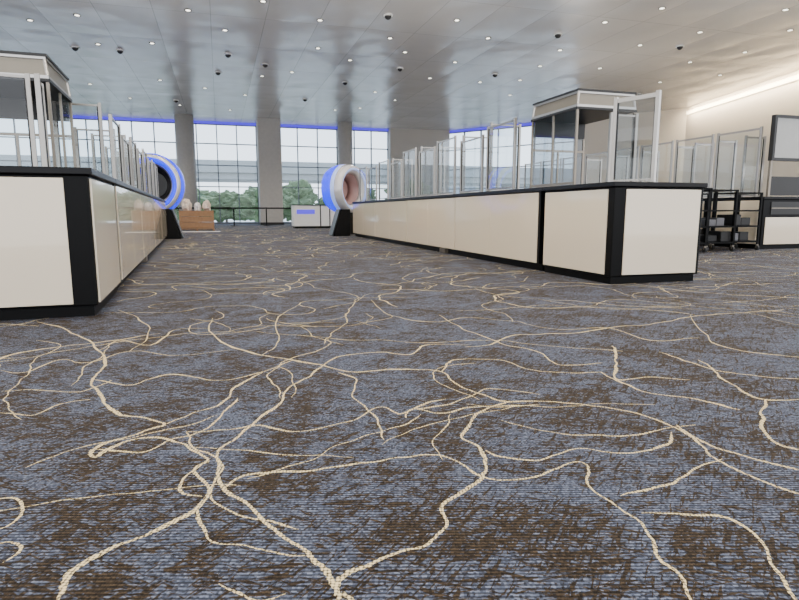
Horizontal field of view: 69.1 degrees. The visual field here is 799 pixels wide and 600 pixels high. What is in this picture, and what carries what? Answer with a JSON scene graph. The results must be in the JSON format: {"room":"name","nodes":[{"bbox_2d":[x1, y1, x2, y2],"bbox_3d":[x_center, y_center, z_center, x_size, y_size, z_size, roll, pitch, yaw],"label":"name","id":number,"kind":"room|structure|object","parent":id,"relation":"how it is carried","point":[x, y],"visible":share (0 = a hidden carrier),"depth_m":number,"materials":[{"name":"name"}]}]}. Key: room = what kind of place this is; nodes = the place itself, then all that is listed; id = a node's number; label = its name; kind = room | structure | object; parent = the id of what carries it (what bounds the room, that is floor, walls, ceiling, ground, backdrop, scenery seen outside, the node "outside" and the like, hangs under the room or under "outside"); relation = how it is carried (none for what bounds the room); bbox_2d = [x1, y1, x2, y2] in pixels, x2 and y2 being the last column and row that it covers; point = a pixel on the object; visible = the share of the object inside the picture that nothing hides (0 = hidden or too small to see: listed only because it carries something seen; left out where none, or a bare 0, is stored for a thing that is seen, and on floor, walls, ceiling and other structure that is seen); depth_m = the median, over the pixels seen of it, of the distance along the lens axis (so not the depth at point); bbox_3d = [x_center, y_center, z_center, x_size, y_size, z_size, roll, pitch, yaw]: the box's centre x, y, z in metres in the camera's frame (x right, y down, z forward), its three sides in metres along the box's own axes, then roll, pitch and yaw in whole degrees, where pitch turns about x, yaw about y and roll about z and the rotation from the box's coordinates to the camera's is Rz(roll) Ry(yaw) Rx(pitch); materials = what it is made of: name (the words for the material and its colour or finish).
{"room":"airport security checkpoint","nodes":[
{"label":"airport security checkpoint","id":0,"kind":"room"},
{"bbox_2d":[0,118,176,176],"bbox_3d":[-18.141,-7.460,33.971,9.735,6.100,0.160,-3,9,-17],"label":"window","id":1,"kind":"structure","parent":0,"point":[131,121],"depth_m":33.77,"materials":[{"name":"metal"}]},
{"bbox_2d":[194,123,258,223],"bbox_3d":[-11.257,-7.777,36.059,4.787,6.100,0.160,-3,9,-17],"label":"window","id":2,"kind":"structure","parent":0,"point":[196,143],"depth_m":36.14,"materials":[{"name":"metal"}]},
{"bbox_2d":[281,127,337,223],"bbox_3d":[-6.544,-7.994,37.489,5.192,6.100,0.160,-3,9,-17],"label":"window","id":3,"kind":"structure","parent":0,"point":[296,128],"depth_m":37.55,"materials":[{"name":"metal"}]},
{"bbox_2d":[0,224,798,599],"bbox_3d":[-3.368,-1.761,17.731,64.000,0.302,48.000,-3,9,-17],"label":"floor","id":4,"kind":"structure","parent":0,"point":[255,411],"depth_m":2.06,"materials":[{"name":"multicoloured carpet"}]},
{"bbox_2d":[0,166,120,320],"bbox_3d":[-3.013,-0.484,4.705,1.200,1.085,1.432,-3,9,-19],"label":"counter","id":5,"kind":"object","parent":4,"relation":"on","point":[59,252],"visible":1,"depth_m":4.17,"materials":[{"name":"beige laminate"}]},
{"bbox_2d":[0,73,37,165],"bbox_3d":[-3.402,-1.504,4.942,0.540,0.860,0.080,-4,10,-25],"label":"glass screen","id":6,"kind":"object","parent":5,"relation":"on","point":[27,83],"visible":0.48,"depth_m":5.01,"materials":[{"name":"silver metal"}]},
{"bbox_2d":[112,184,143,287],"bbox_3d":[-3.603,-0.788,6.875,0.814,1.035,2.896,-3,9,-19],"label":"base cabinet","id":7,"kind":"object","parent":4,"relation":"on","point":[127,202],"visible":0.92,"depth_m":6.53,"materials":[{"name":"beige laminate"}]},
{"bbox_2d":[115,179,165,202],"bbox_3d":[-5.047,-1.933,10.806,0.850,0.050,11.690,-3,9,-19],"label":"countertop","id":8,"kind":"structure","parent":7,"relation":"on","point":[118,182],"depth_m":7.44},
{"bbox_2d":[0,50,76,166],"bbox_3d":[-3.979,-1.776,5.801,1.116,1.139,1.116,-3,9,-19],"label":"booth","id":9,"kind":"object","parent":8,"relation":"on","point":[57,93],"visible":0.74,"depth_m":5.91,"materials":[{"name":"silver metal"}]},
{"bbox_2d":[34,73,50,166],"bbox_3d":[-3.107,-1.502,5.057,0.080,0.820,0.500,-4,10,-27],"label":"glass screen","id":10,"kind":"object","parent":8,"relation":"on","point":[39,87],"visible":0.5,"depth_m":4.88,"materials":[{"name":"silver metal"}]},
{"bbox_2d":[53,103,105,173],"bbox_3d":[-3.807,-1.859,6.910,0.560,0.970,0.080,-3,9,-19],"label":"glass screen","id":11,"kind":"object","parent":8,"relation":"on","point":[98,105],"visible":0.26,"depth_m":6.91,"materials":[{"name":"silver metal"}]},
{"bbox_2d":[74,127,118,179],"bbox_3d":[-4.242,-1.978,8.130,0.560,0.840,0.080,-3,9,-19],"label":"glass screen","id":12,"kind":"object","parent":8,"relation":"on","point":[75,128],"visible":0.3,"depth_m":8.04,"materials":[{"name":"silver metal"}]},
{"bbox_2d":[90,133,128,183],"bbox_3d":[-4.745,-2.240,9.521,0.560,0.940,0.080,-3,9,-19],"label":"glass screen","id":13,"kind":"object","parent":8,"relation":"on","point":[92,135],"visible":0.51,"depth_m":9.44,"materials":[{"name":"silver metal"}]},
{"bbox_2d":[108,114,123,181],"bbox_3d":[-3.534,-1.835,7.253,0.080,0.820,0.930,-3,9,-19],"label":"glass screen","id":14,"kind":"object","parent":8,"relation":"on","point":[111,120],"visible":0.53,"depth_m":6.88,"materials":[{"name":"silver metal"}]},
{"bbox_2d":[104,146,136,187],"bbox_3d":[-5.280,-2.446,11.014,0.560,0.900,0.080,-3,9,-19],"label":"glass screen","id":15,"kind":"object","parent":8,"relation":"on","point":[106,147],"visible":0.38,"depth_m":10.92,"materials":[{"name":"silver metal"}]},
{"bbox_2d":[121,135,131,185],"bbox_3d":[-3.919,-1.948,8.332,0.080,0.720,0.930,-3,9,-19],"label":"glass screen","id":16,"kind":"object","parent":8,"relation":"on","point":[123,140],"visible":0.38,"depth_m":8.65,"materials":[{"name":"silver metal"}]},
{"bbox_2d":[117,151,141,180],"bbox_3d":[-5.950,-2.778,12.870,0.560,1.000,0.080,-3,9,-19],"label":"glass screen","id":17,"kind":"object","parent":8,"relation":"on","point":[117,151],"visible":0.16,"depth_m":12.75,"materials":[{"name":"silver metal"}]},
{"bbox_2d":[129,137,138,188],"bbox_3d":[-4.337,-2.184,9.487,0.080,0.840,0.930,-3,9,-19],"label":"glass screen","id":18,"kind":"object","parent":8,"relation":"on","point":[130,138],"visible":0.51,"depth_m":9.58,"materials":[{"name":"silver metal"}]},
{"bbox_2d":[137,148,144,190],"bbox_3d":[-4.772,-2.348,10.701,0.080,0.800,0.930,-3,9,-19],"label":"glass screen","id":19,"kind":"object","parent":8,"relation":"on","point":[138,151],"visible":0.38,"depth_m":10.96,"materials":[{"name":"silver metal"}]},
{"bbox_2d":[142,149,148,192],"bbox_3d":[-5.208,-2.591,11.904,0.080,0.920,0.930,-3,9,-19],"label":"glass screen","id":20,"kind":"object","parent":8,"relation":"on","point":[143,151],"visible":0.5,"depth_m":12.22,"materials":[{"name":"silver metal"}]},
{"bbox_2d":[147,158,152,194],"bbox_3d":[-5.676,-2.759,13.213,0.080,0.860,0.930,-3,9,-19],"label":"glass screen","id":21,"kind":"object","parent":8,"relation":"on","point":[148,160],"visible":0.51,"depth_m":13.52,"materials":[{"name":"silver metal"}]},
{"bbox_2d":[151,159,156,196],"bbox_3d":[-6.145,-2.997,14.511,0.080,0.940,0.930,-3,9,-19],"label":"glass screen","id":22,"kind":"object","parent":8,"relation":"on","point":[152,162],"visible":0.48,"depth_m":14.83,"materials":[{"name":"silver metal"}]},
{"bbox_2d":[155,166,158,197],"bbox_3d":[-6.547,-3.156,15.630,0.080,0.920,0.930,-3,9,-19],"label":"glass screen","id":23,"kind":"object","parent":8,"relation":"on","point":[156,172],"visible":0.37,"depth_m":15.98,"materials":[{"name":"silver metal"}]},
{"bbox_2d":[139,193,155,264],"bbox_3d":[-4.574,-1.198,9.577,0.814,1.035,2.896,-3,9,-19],"label":"base cabinet","id":24,"kind":"object","parent":4,"relation":"on","point":[147,213],"visible":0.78,"depth_m":9.37,"materials":[{"name":"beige laminate"}]},
{"bbox_2d":[128,153,184,208],"bbox_3d":[-7.718,-3.286,18.242,1.888,2.564,0.929,-1,9,-8],"label":"round sign","id":25,"kind":"object","parent":4,"relation":"on","point":[171,182],"visible":0.4,"depth_m":17.96,"materials":[{"name":"plastic"}]},
{"bbox_2d":[152,198,162,251],"bbox_3d":[-5.545,-1.607,12.278,0.814,1.035,2.896,-3,9,-19],"label":"base cabinet","id":26,"kind":"object","parent":4,"relation":"on","point":[156,203],"visible":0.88,"depth_m":12.18,"materials":[{"name":"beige laminate"}]},
{"bbox_2d":[159,201,166,243],"bbox_3d":[-6.516,-2.018,14.980,0.814,1.035,2.896,-3,9,-19],"label":"base cabinet","id":27,"kind":"object","parent":4,"relation":"on","point":[162,204],"visible":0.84,"depth_m":14.93,"materials":[{"name":"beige laminate"}]},
{"bbox_2d":[165,209,183,238],"bbox_3d":[-6.664,-2.236,17.007,0.600,0.860,0.700,-3,9,-17],"label":"pedestal","id":28,"kind":"object","parent":4,"relation":"on","point":[174,231],"visible":0.58,"depth_m":16.71,"materials":[{"name":"black laminate"}]},
{"bbox_2d":[174,114,198,216],"bbox_3d":[-12.341,-7.478,33.652,1.080,6.230,1.080,-3,9,-17],"label":"column","id":29,"kind":"structure","parent":4,"relation":"on","point":[184,123],"depth_m":33.13,"materials":[{"name":"concrete"}]},
{"bbox_2d":[179,210,214,230],"bbox_3d":[-8.409,-3.305,24.116,1.340,0.840,0.930,-3,9,-17],"label":"wooden crate","id":30,"kind":"object","parent":4,"relation":"on","point":[186,223],"visible":0.95,"depth_m":23.71,"materials":[{"name":"brown wood"}]},
{"bbox_2d":[181,199,191,210],"bbox_3d":[-8.766,-3.874,23.889,0.424,0.592,0.703,-3,9,-17],"label":"bundle","id":31,"kind":"object","parent":30,"relation":"on","point":[186,205],"visible":0.88,"depth_m":23.67,"materials":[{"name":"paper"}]},
{"bbox_2d":[202,200,210,210],"bbox_3d":[-8.011,-3.883,24.089,0.348,0.550,0.661,-3,9,-17],"label":"bundle","id":32,"kind":"object","parent":30,"relation":"on","point":[206,205],"visible":0.9,"depth_m":23.92,"materials":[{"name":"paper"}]},
{"bbox_2d":[233,207,264,225],"bbox_3d":[-8.383,-4.619,32.140,1.880,1.030,0.360,-3,9,-17],"label":"stanchion","id":33,"kind":"object","parent":4,"relation":"on","point":[233,207],"visible":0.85,"depth_m":31.99,"materials":[{"name":"black metal"}]},
{"bbox_2d":[256,118,283,224],"bbox_3d":[-7.901,-7.729,35.309,1.390,6.230,1.390,-3,9,-17],"label":"column","id":34,"kind":"structure","parent":4,"relation":"on","point":[268,130],"depth_m":34.67,"materials":[{"name":"paint"}]},
{"bbox_2d":[263,207,290,225],"bbox_3d":[-6.710,-4.696,32.648,1.880,1.030,0.360,-3,9,-17],"label":"stanchion","id":35,"kind":"object","parent":4,"relation":"on","point":[266,208],"visible":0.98,"depth_m":32.44,"materials":[{"name":"black metal"}]},
{"bbox_2d":[291,204,334,227],"bbox_3d":[-3.988,-4.069,28.218,2.460,1.120,0.910,-3,9,-17],"label":"reception desk","id":36,"kind":"object","parent":4,"relation":"on","point":[303,216],"visible":0.64,"depth_m":27.74,"materials":[{"name":"white laminate"}]},
{"bbox_2d":[329,209,349,235],"bbox_3d":[-1.983,-2.546,19.047,0.600,0.860,0.700,-3,9,-17],"label":"pedestal","id":37,"kind":"object","parent":4,"relation":"on","point":[340,226],"visible":0.96,"depth_m":18.75,"materials":[{"name":"black laminate"}]},
{"bbox_2d":[321,164,365,233],"bbox_3d":[-1.931,-3.519,20.324,0.909,2.400,1.680,5,10,31],"label":"round sign","id":38,"kind":"object","parent":4,"relation":"on","point":[340,183],"visible":0.84,"depth_m":19.85,"materials":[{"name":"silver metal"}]},
{"bbox_2d":[337,122,352,164],"bbox_3d":[-3.387,-7.890,36.368,0.960,6.230,0.960,-3,9,-17],"label":"column","id":39,"kind":"structure","parent":4,"relation":"on","point":[344,129],"depth_m":35.73,"materials":[{"name":"concrete"}]},
{"bbox_2d":[353,202,377,239],"bbox_3d":[-0.694,-2.381,17.378,0.814,1.035,2.921,-3,9,-16],"label":"base cabinet","id":40,"kind":"object","parent":4,"relation":"on","point":[363,213],"visible":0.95,"depth_m":17.10,"materials":[{"name":"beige laminate"}]},
{"bbox_2d":[375,200,409,245],"bbox_3d":[0.134,-1.960,14.605,0.814,1.035,2.921,-3,9,-16],"label":"base cabinet","id":41,"kind":"object","parent":4,"relation":"on","point":[390,216],"visible":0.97,"depth_m":14.27,"materials":[{"name":"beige laminate"}]},
{"bbox_2d":[407,197,457,254],"bbox_3d":[0.963,-1.540,11.831,0.814,1.035,2.921,-3,9,-16],"label":"base cabinet","id":42,"kind":"object","parent":4,"relation":"on","point":[430,222],"visible":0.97,"depth_m":11.46,"materials":[{"name":"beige laminate"}]},
{"bbox_2d":[455,191,545,270],"bbox_3d":[1.792,-1.119,9.058,0.814,1.035,2.921,-3,9,-16],"label":"counter panel","id":43,"kind":"object","parent":4,"relation":"on","point":[508,228],"visible":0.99,"depth_m":8.55,"materials":[{"name":"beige laminate"}]},
{"bbox_2d":[352,187,542,203],"bbox_3d":[0.563,-2.280,13.096,0.850,0.050,11.790,-3,9,-16],"label":"countertop","id":44,"kind":"structure","parent":43,"relation":"on","point":[537,188],"depth_m":9.69,"materials":[{"name":"black"}]},
{"bbox_2d":[359,166,367,200],"bbox_3d":[-1.102,-3.510,17.628,0.080,1.020,0.980,-3,9,-16],"label":"glass screen","id":45,"kind":"object","parent":44,"relation":"on","point":[366,166],"visible":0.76,"depth_m":17.98,"materials":[{"name":"silver metal"}]},
{"bbox_2d":[368,166,377,200],"bbox_3d":[-0.762,-3.303,16.495,0.080,0.950,0.980,-3,9,-16],"label":"glass screen","id":46,"kind":"object","parent":44,"relation":"on","point":[369,199],"visible":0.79,"depth_m":16.85,"materials":[{"name":"silver metal"}]},
{"bbox_2d":[378,159,388,199],"bbox_3d":[-0.422,-3.165,15.352,0.080,1.020,0.980,-3,9,-16],"label":"glass screen","id":47,"kind":"object","parent":44,"relation":"on","point":[387,160],"visible":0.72,"depth_m":14.98,"materials":[{"name":"silver metal"}]},
{"bbox_2d":[390,160,401,198],"bbox_3d":[-0.082,-2.933,14.223,0.080,0.900,0.980,-3,9,-16],"label":"glass screen","id":48,"kind":"object","parent":44,"relation":"on","point":[400,161],"visible":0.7,"depth_m":14.12,"materials":[{"name":"silver metal"}]},
{"bbox_2d":[392,158,412,198],"bbox_3d":[0.073,-3.113,14.947,0.600,1.040,0.080,-3,9,-20],"label":"glass screen","id":49,"kind":"object","parent":44,"relation":"on","point":[393,159],"visible":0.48,"depth_m":14.91,"materials":[{"name":"silver metal"}]},
{"bbox_2d":[403,147,416,197],"bbox_3d":[0.230,-2.864,13.167,0.080,1.080,0.980,-3,9,-16],"label":"glass screen","id":50,"kind":"object","parent":44,"relation":"on","point":[415,149],"visible":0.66,"depth_m":13.00,"materials":[{"name":"silver metal"}]},
{"bbox_2d":[419,147,435,196],"bbox_3d":[0.570,-2.636,12.037,0.080,0.970,0.980,-3,9,-16],"label":"glass screen","id":51,"kind":"object","parent":44,"relation":"on","point":[433,148],"visible":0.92,"depth_m":11.66,"materials":[{"name":"silver metal"}]},
{"bbox_2d":[421,146,445,196],"bbox_3d":[0.734,-2.808,12.732,0.600,1.100,0.080,-2,9,-13],"label":"glass screen","id":52,"kind":"object","parent":44,"relation":"on","point":[422,147],"visible":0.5,"depth_m":12.71,"materials":[{"name":"silver metal"}]},
{"bbox_2d":[436,135,456,194],"bbox_3d":[0.881,-2.518,10.988,0.080,1.050,0.980,-3,9,-16],"label":"glass screen","id":53,"kind":"object","parent":44,"relation":"on","point":[455,136],"visible":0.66,"depth_m":10.72,"materials":[{"name":"silver metal"}]},
{"bbox_2d":[439,146,465,194],"bbox_3d":[1.065,-2.580,11.633,0.600,0.980,0.080,-3,9,-20],"label":"glass screen","id":54,"kind":"object","parent":44,"relation":"on","point":[441,147],"visible":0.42,"depth_m":11.54,"materials":[{"name":"silver metal"}]},
{"bbox_2d":[459,134,484,193],"bbox_3d":[1.221,-2.281,9.860,0.080,0.920,0.980,-3,9,-16],"label":"glass screen","id":55,"kind":"object","parent":44,"relation":"on","point":[483,135],"visible":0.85,"depth_m":9.60,"materials":[{"name":"silver metal"}]},
{"bbox_2d":[462,135,489,192],"bbox_3d":[1.400,-2.440,10.508,0.600,1.040,0.080,-2,9,-13],"label":"glass screen","id":56,"kind":"object","parent":44,"relation":"on","point":[463,136],"visible":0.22,"depth_m":10.44,"materials":[{"name":"silver metal"}]},
{"bbox_2d":[486,117,516,190],"bbox_3d":[1.533,-2.172,8.809,0.080,1.020,0.980,-3,9,-16],"label":"glass screen","id":57,"kind":"object","parent":44,"relation":"on","point":[515,118],"visible":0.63,"depth_m":8.52,"materials":[{"name":"silver metal"}]},
{"bbox_2d":[489,122,520,190],"bbox_3d":[1.716,-2.309,9.443,0.600,1.100,0.080,-3,9,-20],"label":"glass screen","id":58,"kind":"object","parent":44,"relation":"on","point":[491,123],"visible":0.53,"depth_m":9.43,"materials":[{"name":"silver metal"}]},
{"bbox_2d":[530,88,636,187],"bbox_3d":[2.430,-2.101,7.809,0.876,1.179,1.116,-3,9,-17],"label":"booth","id":59,"kind":"object","parent":44,"relation":"on","point":[559,121],"visible":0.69,"depth_m":8.10,"materials":[{"name":"silver metal"}]},
{"bbox_2d":[543,181,707,283],"bbox_3d":[2.606,-0.824,6.947,1.200,1.085,1.432,-3,9,-16],"label":"counter","id":60,"kind":"object","parent":4,"relation":"on","point":[615,232],"visible":1,"depth_m":6.34,"materials":[{"name":"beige laminate"}]},
{"bbox_2d":[606,112,638,181],"bbox_3d":[2.745,-1.850,7.152,0.440,0.880,0.080,-3,9,-17],"label":"glass screen","id":61,"kind":"object","parent":60,"relation":"on","point":[635,124],"visible":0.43,"depth_m":7.13,"materials":[{"name":"silver metal"}]},
{"bbox_2d":[610,90,661,181],"bbox_3d":[2.616,-1.790,6.459,0.080,0.970,0.580,-7,11,-37],"label":"glass screen","id":62,"kind":"object","parent":60,"relation":"on","point":[657,106],"visible":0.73,"depth_m":6.35,"materials":[{"name":"silver metal"}]},
{"bbox_2d":[699,200,706,244],"bbox_3d":[7.016,-2.019,14.988,0.814,1.035,2.996,-3,9,-17],"label":"base cabinet","id":63,"kind":"object","parent":4,"relation":"on","point":[704,201],"visible":0.07,"depth_m":13.45,"materials":[{"name":"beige laminate"}]},
{"bbox_3d":[6.151,-2.979,17.702,0.850,0.050,9.090,-3,9,-17],"label":"countertop","id":64,"kind":"structure","parent":63,"relation":"on","visible":0},
{"bbox_2d":[586,159,601,183],"bbox_3d":[6.053,-3.738,18.133,0.600,1.320,0.080,-3,9,-17],"label":"glass screen","id":65,"kind":"object","parent":64,"relation":"on","point":[600,160],"visible":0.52,"depth_m":18.10,"materials":[{"name":"silver metal"}]},
{"bbox_2d":[584,152,606,183],"bbox_3d":[5.899,-3.689,17.405,0.080,1.440,1.180,-3,9,-17],"label":"glass screen","id":66,"kind":"object","parent":64,"relation":"on","point":[586,155],"visible":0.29,"depth_m":17.83,"materials":[{"name":"silver metal"}]},
{"bbox_2d":[617,155,628,181],"bbox_3d":[6.420,-3.559,16.952,0.600,1.320,0.080,-3,9,-17],"label":"glass screen","id":67,"kind":"object","parent":64,"relation":"on","point":[627,156],"visible":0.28,"depth_m":16.95,"materials":[{"name":"silver metal"}]},
{"bbox_2d":[617,146,639,181],"bbox_3d":[6.266,-3.509,16.224,0.080,1.440,1.180,-3,9,-17],"label":"glass screen","id":68,"kind":"object","parent":64,"relation":"on","point":[638,147],"visible":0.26,"depth_m":15.67,"materials":[{"name":"silver metal"}]},
{"bbox_2d":[641,150,659,181],"bbox_3d":[6.786,-3.380,15.770,0.600,1.320,0.080,-3,9,-17],"label":"glass screen","id":69,"kind":"object","parent":64,"relation":"on","point":[658,155],"visible":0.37,"depth_m":15.76,"materials":[{"name":"silver metal"}]},
{"bbox_2d":[639,140,673,181],"bbox_3d":[6.633,-3.330,15.043,0.080,1.440,1.180,-3,9,-17],"label":"glass screen","id":70,"kind":"object","parent":64,"relation":"on","point":[672,141],"visible":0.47,"depth_m":14.55,"materials":[{"name":"silver metal"}]},
{"bbox_2d":[676,145,693,182],"bbox_3d":[7.153,-3.201,14.589,0.600,1.320,0.080,-3,9,-17],"label":"glass screen","id":71,"kind":"object","parent":64,"relation":"on","point":[678,145],"visible":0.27,"depth_m":14.58,"materials":[{"name":"silver metal"}]},
{"bbox_2d":[673,134,714,196],"bbox_3d":[6.999,-3.151,13.861,0.080,1.440,1.180,-3,9,-17],"label":"glass screen","id":72,"kind":"object","parent":64,"relation":"on","point":[712,135],"visible":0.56,"depth_m":13.40,"materials":[{"name":"silver metal"}]},
{"bbox_2d":[692,143,714,197],"bbox_3d":[7.329,-3.115,14.022,0.600,1.320,0.080,-3,9,-17],"label":"glass screen","id":73,"kind":"object","parent":64,"relation":"on","point":[696,144],"visible":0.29,"depth_m":13.93,"materials":[{"name":"silver metal"}]},
{"bbox_2d":[720,140,737,196],"bbox_3d":[7.519,-3.021,13.407,0.600,1.320,0.080,-3,9,-17],"label":"glass screen","id":74,"kind":"object","parent":64,"relation":"on","point":[735,141],"visible":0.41,"depth_m":13.44,"materials":[{"name":"silver metal"}]},
{"bbox_2d":[700,193,710,251],"bbox_3d":[5.542,-1.501,11.290,0.602,1.120,0.650,-2,9,-14],"label":"cart","id":75,"kind":"object","parent":4,"relation":"on","point":[704,249],"visible":0.1,"depth_m":11.07,"materials":[{"name":"black metal"}]},
{"bbox_2d":[700,189,738,250],"bbox_3d":[6.223,-1.584,11.576,0.652,1.200,0.650,-2,9,-11],"label":"cart","id":76,"kind":"object","parent":4,"relation":"on","point":[713,237],"visible":0.69,"depth_m":11.41,"materials":[{"name":"black metal"}]},
{"bbox_2d":[700,241,734,243],"bbox_3d":[6.223,-1.164,11.640,0.640,0.030,0.590,-2,9,-11],"label":"shelf","id":77,"kind":"object","parent":76,"relation":"attached to","point":[708,242],"depth_m":11.40,"materials":[{"name":"black metal"}]},
{"bbox_2d":[702,210,735,211],"bbox_3d":[6.223,-1.777,11.547,0.640,0.030,0.590,-2,9,-11],"label":"shelf","id":78,"kind":"object","parent":76,"relation":"attached to","point":[709,210],"depth_m":11.30,"materials":[{"name":"black metal"}]},
{"bbox_2d":[704,189,738,191],"bbox_3d":[6.223,-2.163,11.489,0.640,0.030,0.590,-2,9,-11],"label":"shelf","id":79,"kind":"object","parent":76,"relation":"attached to","point":[708,190],"depth_m":11.21,"materials":[{"name":"black metal"}]},
{"bbox_2d":[708,226,734,227],"bbox_3d":[6.223,-1.471,11.594,0.640,0.030,0.590,-2,9,-11],"label":"shelf","id":80,"kind":"object","parent":76,"relation":"attached to","point":[708,226],"depth_m":11.31,"materials":[{"name":"black metal"}]},
{"bbox_2d":[708,192,763,249],"bbox_3d":[6.936,-1.623,11.967,0.672,1.160,0.650,-2,9,-14],"label":"cart","id":81,"kind":"object","parent":4,"relation":"on","point":[740,237],"visible":0.56,"depth_m":11.79,"materials":[{"name":"black metal"}]},
{"bbox_2d":[714,192,762,194],"bbox_3d":[6.936,-2.182,11.882,0.660,0.030,0.590,-2,9,-14],"label":"shelf","id":82,"kind":"object","parent":81,"relation":"attached to","point":[728,193],"depth_m":11.66,"materials":[{"name":"black metal"}]},
{"bbox_2d":[722,210,760,211],"bbox_3d":[6.936,-1.836,11.935,0.660,0.030,0.590,-2,9,-14],"label":"shelf","id":83,"kind":"object","parent":81,"relation":"attached to","point":[737,210],"depth_m":11.72,"materials":[{"name":"black metal"}]},
{"bbox_2d":[724,225,759,226],"bbox_3d":[6.936,-1.530,11.981,0.660,0.030,0.590,-2,9,-14],"label":"shelf","id":84,"kind":"object","parent":81,"relation":"attached to","point":[724,225],"depth_m":11.73,"materials":[{"name":"black metal"}]},
{"bbox_2d":[730,240,757,242],"bbox_3d":[6.936,-1.223,12.028,0.660,0.030,0.590,-2,9,-14],"label":"shelf","id":85,"kind":"object","parent":81,"relation":"attached to","point":[736,241],"depth_m":11.79,"materials":[{"name":"black metal"}]},
{"bbox_2d":[710,197,798,248],"bbox_3d":[8.031,-1.727,12.901,1.550,1.085,1.432,-3,9,-17],"label":"base cabinet","id":86,"kind":"object","parent":4,"relation":"on","point":[779,227],"visible":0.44,"depth_m":12.21,"materials":[{"name":"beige laminate"}]},
{"bbox_2d":[712,126,762,197],"bbox_3d":[7.366,-2.972,12.680,0.080,1.440,1.180,-3,9,-17],"label":"glass screen","id":87,"kind":"object","parent":86,"relation":"on","point":[761,127],"visible":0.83,"depth_m":12.32,"materials":[{"name":"silver metal"}]},
{"bbox_2d":[740,135,766,196],"bbox_3d":[7.739,-2.914,12.698,0.600,1.320,0.080,-3,9,-17],"label":"glass screen","id":88,"kind":"object","parent":86,"relation":"on","point":[746,136],"visible":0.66,"depth_m":12.67,"materials":[{"name":"silver metal"}]},
{"bbox_2d":[766,114,798,196],"bbox_3d":[8.269,-3.012,12.213,1.200,1.660,0.100,-3,9,-17],"label":"panel","id":89,"kind":"object","parent":86,"relation":"on","point":[784,132],"visible":1,"depth_m":12.09,"materials":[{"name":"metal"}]},
{"bbox_2d":[0,0,798,130],"bbox_3d":[-7.587,-7.747,13.662,54.100,0.300,44.500,-3,9,-17],"label":"ceiling","id":90,"kind":"structure","parent":0,"point":[188,49],"depth_m":19.83,"materials":[{"name":"metal"}]},
{"bbox_2d":[388,128,449,198],"bbox_3d":[1.285,-8.387,39.647,4.208,6.230,0.800,-3,9,-17],"label":"wall","id":91,"kind":"structure","parent":0,"point":[399,140],"depth_m":39.01,"materials":[{"name":"grey paint"}]},
{"bbox_2d":[69,116,387,130],"bbox_3d":[-18.497,-10.516,33.344,44.900,0.130,0.120,-3,9,-17],"label":"trim","id":92,"kind":"structure","parent":91,"relation":"attached to","point":[82,117],"depth_m":35.57,"materials":[{"name":"blue"}]},
{"bbox_2d":[352,130,387,200],"bbox_3d":[-2.438,-8.183,38.734,3.518,6.100,0.160,-3,9,-17],"label":"window","id":93,"kind":"structure","parent":91,"relation":"in","point":[354,148],"depth_m":38.60,"materials":[{"name":"metal"}]},
{"bbox_2d":[583,108,686,183],"bbox_3d":[12.912,-7.395,33.107,6.140,6.230,0.200,6,11,36],"label":"wall","id":94,"kind":"structure","parent":0,"point":[672,126],"depth_m":32.35,"materials":[{"name":"beige paint"}]},
{"bbox_2d":[449,125,531,191],"bbox_3d":[6.897,-7.995,37.496,8.860,6.100,0.160,6,11,36],"label":"window","id":95,"kind":"structure","parent":94,"relation":"in","point":[464,132],"depth_m":37.81,"materials":[{"name":"metal"}]},
{"bbox_2d":[450,123,531,132],"bbox_3d":[6.695,-11.097,37.176,9.300,0.130,0.120,6,11,36],"label":"trim","id":96,"kind":"structure","parent":94,"relation":"attached to","point":[527,124],"depth_m":38.01,"materials":[{"name":"blue"}]},
{"bbox_2d":[682,70,798,197],"bbox_3d":[15.667,-5.833,22.809,0.200,6.230,17.199,0,9,-2],"label":"wall","id":97,"kind":"structure","parent":0,"point":[756,110],"depth_m":26.27,"materials":[{"name":"beige paint"}]},
{"bbox_2d":[686,75,798,114],"bbox_3d":[15.529,-8.621,22.291,0.100,0.160,17.103,0,9,-2],"label":"trim","id":98,"kind":"structure","parent":97,"relation":"attached to","point":[794,78],"depth_m":25.65,"materials":[{"name":"white"}]},
{"label":"outside","id":99,"kind":"structure","parent":0,"visible":0},
{"bbox_2d":[214,219,290,221],"bbox_3d":[-28.900,-25.065,177.665,350.000,0.200,280.000,-3,9,-17],"label":"ground","id":100,"kind":"structure","parent":99,"point":[229,220],"depth_m":109.30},
{"bbox_2d":[174,188,216,219],"bbox_3d":[-20.430,-9.177,55.615,6.023,5.001,4.504,-3,9,-17],"label":"tree","id":101,"kind":"object","parent":100,"relation":"on","point":[204,194],"visible":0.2,"depth_m":55.06,"materials":[{"name":"green plant"}]},
{"bbox_2d":[202,190,248,221],"bbox_3d":[-18.780,-9.836,62.754,6.014,4.163,4.469,-3,9,-17],"label":"tree","id":102,"kind":"object","parent":100,"relation":"on","point":[227,198],"visible":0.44,"depth_m":61.40,"materials":[{"name":"green plant"}]},
{"bbox_2d":[232,186,285,221],"bbox_3d":[-13.762,-9.161,57.657,5.007,4.356,4.299,1,9,4],"label":"tree","id":103,"kind":"object","parent":100,"relation":"on","point":[249,198],"visible":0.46,"depth_m":56.25,"materials":[{"name":"green plant"}]},
{"bbox_2d":[0,154,529,220],"bbox_3d":[-19.362,-14.326,78.890,130.000,8.200,9.400,-3,9,-17],"label":"overpass","id":104,"kind":"object","parent":100,"relation":"on","point":[206,173],"visible":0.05,"depth_m":75.67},
{"bbox_2d":[282,179,317,221],"bbox_3d":[-11.993,-10.643,64.122,6.332,5.347,4.504,-3,9,-17],"label":"tree","id":105,"kind":"object","parent":100,"relation":"on","point":[307,196],"visible":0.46,"depth_m":62.96,"materials":[{"name":"green plant"}]},
{"bbox_2d":[449,186,523,193],"bbox_3d":[15.182,-21.886,129.381,26.000,8.000,12.050,-3,9,-17],"label":"building","id":106,"kind":"structure","parent":100,"relation":"on","point":[450,187],"depth_m":122.63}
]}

